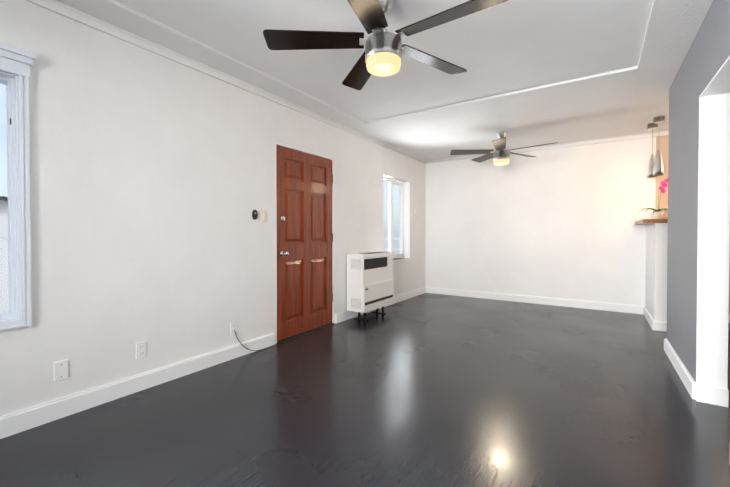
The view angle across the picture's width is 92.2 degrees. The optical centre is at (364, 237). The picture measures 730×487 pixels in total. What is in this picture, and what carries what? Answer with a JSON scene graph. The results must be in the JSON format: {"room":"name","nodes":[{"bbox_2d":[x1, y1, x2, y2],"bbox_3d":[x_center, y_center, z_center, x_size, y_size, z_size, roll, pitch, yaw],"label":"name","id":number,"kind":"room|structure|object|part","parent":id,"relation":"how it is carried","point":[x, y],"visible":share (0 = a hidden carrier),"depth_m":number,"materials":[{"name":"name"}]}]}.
{"room":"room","nodes":[
{"label":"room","id":0,"kind":"room"},
{"bbox_2d":[0,0,425,416],"bbox_3d":[-1.262,-0.168,3.217,0.200,2.500,8.850,0,1,33],"label":"wall","id":1,"kind":"structure","parent":0,"point":[152,181],"depth_m":2.56,"materials":[{"name":"white paint"}]},
{"bbox_2d":[0,42,35,330],"bbox_3d":[-2.261,-0.269,1.650,0.260,1.550,1.020,0,1,33],"label":"window","id":2,"kind":"structure","parent":1,"relation":"in","point":[16,62],"depth_m":1.99,"materials":[{"name":"white paint"}]},
{"bbox_2d":[54,359,68,381],"bbox_3d":[-1.854,0.810,2.145,0.006,0.118,0.072,0,1,33],"label":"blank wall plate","id":3,"kind":"object","parent":1,"relation":"attached to","point":[61,370],"visible":1,"depth_m":2.14,"materials":[{"name":"white plastic"}]},
{"bbox_2d":[136,341,146,358],"bbox_3d":[-1.604,0.804,2.521,0.008,0.118,0.072,0,1,33],"label":"electrical outlet","id":4,"kind":"object","parent":1,"relation":"attached to","point":[141,349],"visible":1,"depth_m":2.52,"materials":[{"name":"white plastic"}]},
{"bbox_2d":[0,286,425,438],"bbox_3d":[-1.171,1.024,3.171,0.018,0.117,8.450,0,1,33],"label":"baseboard","id":5,"kind":"structure","parent":1,"relation":"attached to","point":[29,418],"depth_m":2.44,"materials":[{"name":"white wood"}]},
{"bbox_2d":[25,0,426,163],"bbox_3d":[-1.157,-1.392,3.133,0.050,0.050,8.450,0,1,33],"label":"trim","id":6,"kind":"structure","parent":1,"relation":"attached to","point":[62,9],"depth_m":2.76,"materials":[{"name":"white paint"}]},
{"bbox_2d":[230,321,236,335],"bbox_3d":[-1.181,0.814,3.162,0.008,0.118,0.072,0,1,33],"label":"electrical outlet","id":7,"kind":"object","parent":1,"relation":"attached to","point":[233,326],"visible":1,"depth_m":3.15,"materials":[{"name":"white plastic"}]},
{"bbox_2d":[252,210,257,219],"bbox_3d":[-1.047,-0.222,3.341,0.019,0.095,0.054,0,1,33],"label":"thermostat","id":8,"kind":"object","parent":1,"relation":"attached to","point":[254,214],"visible":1,"depth_m":3.33,"materials":[{"name":"black plastic"}]},
{"bbox_2d":[262,211,266,222],"bbox_3d":[-0.983,-0.209,3.446,0.010,0.118,0.072,0,1,33],"label":"switch plate","id":9,"kind":"object","parent":1,"relation":"attached to","point":[264,216],"visible":1,"depth_m":3.44,"materials":[{"name":"beige plastic"}]},
{"bbox_2d":[275,142,333,343],"bbox_3d":[-0.731,0.045,4.022,0.200,2.054,0.964,0,1,33],"label":"door frame","id":10,"kind":"structure","parent":1,"relation":"in","point":[301,150],"depth_m":3.79,"materials":[{"name":"white wood"}]},
{"bbox_2d":[276,145,332,340],"bbox_3d":[-0.636,0.050,3.975,0.123,2.013,0.938,0,1,33],"label":"door","id":11,"kind":"structure","parent":1,"relation":"in","point":[304,235],"depth_m":3.93,"materials":[{"name":"brown wood"}]},
{"bbox_3d":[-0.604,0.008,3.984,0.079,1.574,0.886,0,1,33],"label":"door knob","id":12,"kind":"part","parent":11,"relation":"part of","materials":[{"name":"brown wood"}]},
{"bbox_2d":[277,323,333,342],"bbox_3d":[-0.726,1.066,4.031,0.212,0.012,0.921,0,1,33],"label":"sill","id":13,"kind":"structure","parent":1,"relation":"attached to","point":[297,335],"depth_m":3.92,"materials":[{"name":"black wood"}]},
{"bbox_2d":[383,174,411,261],"bbox_3d":[0.460,-0.306,5.791,0.230,1.364,0.945,0,1,33],"label":"window","id":14,"kind":"structure","parent":1,"relation":"in","point":[404,218],"depth_m":6.11,"materials":[{"name":"white wood"}]},
{"bbox_2d":[0,293,729,486],"bbox_3d":[1.449,1.163,1.440,6.700,0.120,8.850,0,1,33],"label":"floor","id":15,"kind":"structure","parent":0,"point":[431,390],"depth_m":2.15,"materials":[{"name":"black wood"}]},
{"bbox_2d":[234,331,276,350],"bbox_3d":[-1.029,0.958,3.353,0.034,0.247,0.489,0,1,33],"label":"cord","id":16,"kind":"object","parent":15,"relation":"on","point":[249,349],"visible":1,"depth_m":3.28,"materials":[{"name":"black plastic"}]},
{"bbox_2d":[347,252,393,320],"bbox_3d":[0.093,0.632,4.803,0.276,0.861,0.782,0,1,33],"label":"heater","id":17,"kind":"object","parent":15,"relation":"on","point":[370,283],"visible":1,"depth_m":4.55,"materials":[{"name":"white metal"}]},
{"bbox_2d":[645,223,667,321],"bbox_3d":[3.685,0.445,4.449,0.120,1.245,0.950,0,1,33],"label":"wall","id":18,"kind":"structure","parent":15,"relation":"on","point":[656,272],"depth_m":4.08,"materials":[{"name":"white paint"}]},
{"bbox_2d":[635,219,667,224],"bbox_3d":[3.707,-0.201,4.384,0.460,0.043,1.018,0,1,33],"label":"shelf","id":19,"kind":"object","parent":18,"relation":"on","point":[645,221],"visible":0.5,"depth_m":4.05,"materials":[{"name":"brown wood"}]},
{"bbox_2d":[638,178,667,218],"bbox_3d":[3.523,-0.470,4.279,0.303,0.495,0.228,0,1,33],"label":"orchid plant","id":20,"kind":"object","parent":19,"relation":"on","point":[656,214],"visible":0.98,"depth_m":4.25,"materials":[{"name":"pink plant"}]},
{"bbox_2d":[644,307,666,331],"bbox_3d":[3.675,1.015,4.441,0.156,0.105,0.950,0,1,33],"label":"baseboard","id":21,"kind":"structure","parent":18,"relation":"attached to","point":[657,325],"depth_m":4.08,"materials":[{"name":"white wood"}]},
{"bbox_2d":[56,0,712,159],"bbox_3d":[1.449,-1.496,1.408,6.700,0.200,8.850,0,1,33],"label":"ceiling","id":22,"kind":"structure","parent":0,"point":[540,72],"depth_m":2.86,"materials":[{"name":"white paint"}]},
{"bbox_2d":[263,0,507,89],"bbox_3d":[0.143,-1.210,2.058,1.316,0.437,1.366,0,1,33],"label":"fan","id":23,"kind":"object","parent":22,"relation":"hanging from","point":[384,51],"visible":1,"depth_m":2.03,"materials":[{"name":"black wood"}]},
{"bbox_2d":[450,131,557,165],"bbox_3d":[1.871,-1.218,4.758,1.310,0.437,1.316,0,1,33],"label":"fan","id":24,"kind":"object","parent":22,"relation":"hanging from","point":[500,156],"visible":1,"depth_m":4.75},
{"bbox_2d":[647,123,657,177],"bbox_3d":[3.613,-1.097,4.412,0.104,0.670,0.104,0,1,33],"label":"pendant light","id":25,"kind":"object","parent":22,"relation":"hanging from","point":[651,126],"visible":0.85,"depth_m":4.40,"materials":[{"name":"silver metal"}]},
{"bbox_2d":[653,116,664,175],"bbox_3d":[3.483,-1.087,4.162,0.104,0.685,0.104,0,1,33],"label":"pendant light","id":26,"kind":"object","parent":22,"relation":"hanging from","point":[658,168],"visible":1,"depth_m":4.13,"materials":[{"name":"silver metal"}]},
{"bbox_2d":[425,135,729,313],"bbox_3d":[3.918,-0.189,4.976,6.500,2.500,0.200,0,1,33],"label":"wall","id":27,"kind":"structure","parent":0,"point":[556,223],"depth_m":5.53,"materials":[{"name":"white paint"}]},
{"bbox_2d":[426,131,668,163],"bbox_3d":[3.766,-1.414,4.912,6.300,0.050,0.050,0,1,33],"label":"trim","id":28,"kind":"structure","parent":27,"relation":"attached to","point":[630,137],"depth_m":5.34,"materials":[{"name":"white paint"}]},
{"bbox_2d":[426,287,729,322],"bbox_3d":[3.782,1.003,4.950,6.282,0.117,0.018,0,1,33],"label":"baseboard","id":29,"kind":"structure","parent":27,"relation":"attached to","point":[624,308],"depth_m":5.56,"materials":[{"name":"white wood"}]},
{"bbox_2d":[667,0,729,381],"bbox_3d":[1.129,-0.136,0.551,0.150,2.500,6.640,0,1,33],"label":"wall","id":30,"kind":"structure","parent":0,"point":[706,56],"depth_m":2.63,"materials":[{"name":"paint"}]},
{"bbox_2d":[664,338,695,399],"bbox_3d":[1.134,1.056,0.573,0.186,0.117,6.658,0,1,33],"label":"baseboard","id":31,"kind":"structure","parent":30,"relation":"attached to","point":[686,378],"depth_m":2.70,"materials":[{"name":"white wood"}]},
{"bbox_2d":[696,55,729,406],"bbox_3d":[2.074,0.077,1.981,0.152,2.040,0.812,0,1,33],"label":"door frame","id":32,"kind":"structure","parent":30,"relation":"in","point":[713,253],"depth_m":2.31,"materials":[{"name":"white paint"}]},
{"label":"outside","id":33,"kind":"structure","parent":0,"visible":0},
{"bbox_3d":[-24.644,4.102,22.300,59.799,0.100,90.000,0,1,33],"label":"ground","id":34,"kind":"structure","parent":33,"visible":0},
{"bbox_2d":[0,196,8,314],"bbox_3d":[-17.880,1.268,15.994,10.800,5.720,10.800,0,1,33],"label":"house","id":35,"kind":"structure","parent":34,"relation":"on","point":[5,281],"depth_m":13.30,"materials":[{"name":"white paint"}]},
{"bbox_3d":[-1.405,2.694,7.213,4.390,3.080,14.500,0,1,33],"label":"deck","id":36,"kind":"object","parent":34,"relation":"on","visible":0},
{"bbox_2d":[383,238,398,250],"bbox_3d":[1.712,0.536,9.897,0.080,1.170,6.140,0,1,33],"label":"bars","id":37,"kind":"object","parent":36,"relation":"on","point":[393,248],"depth_m":8.29,"materials":[{"name":"white paint"}]}
]}

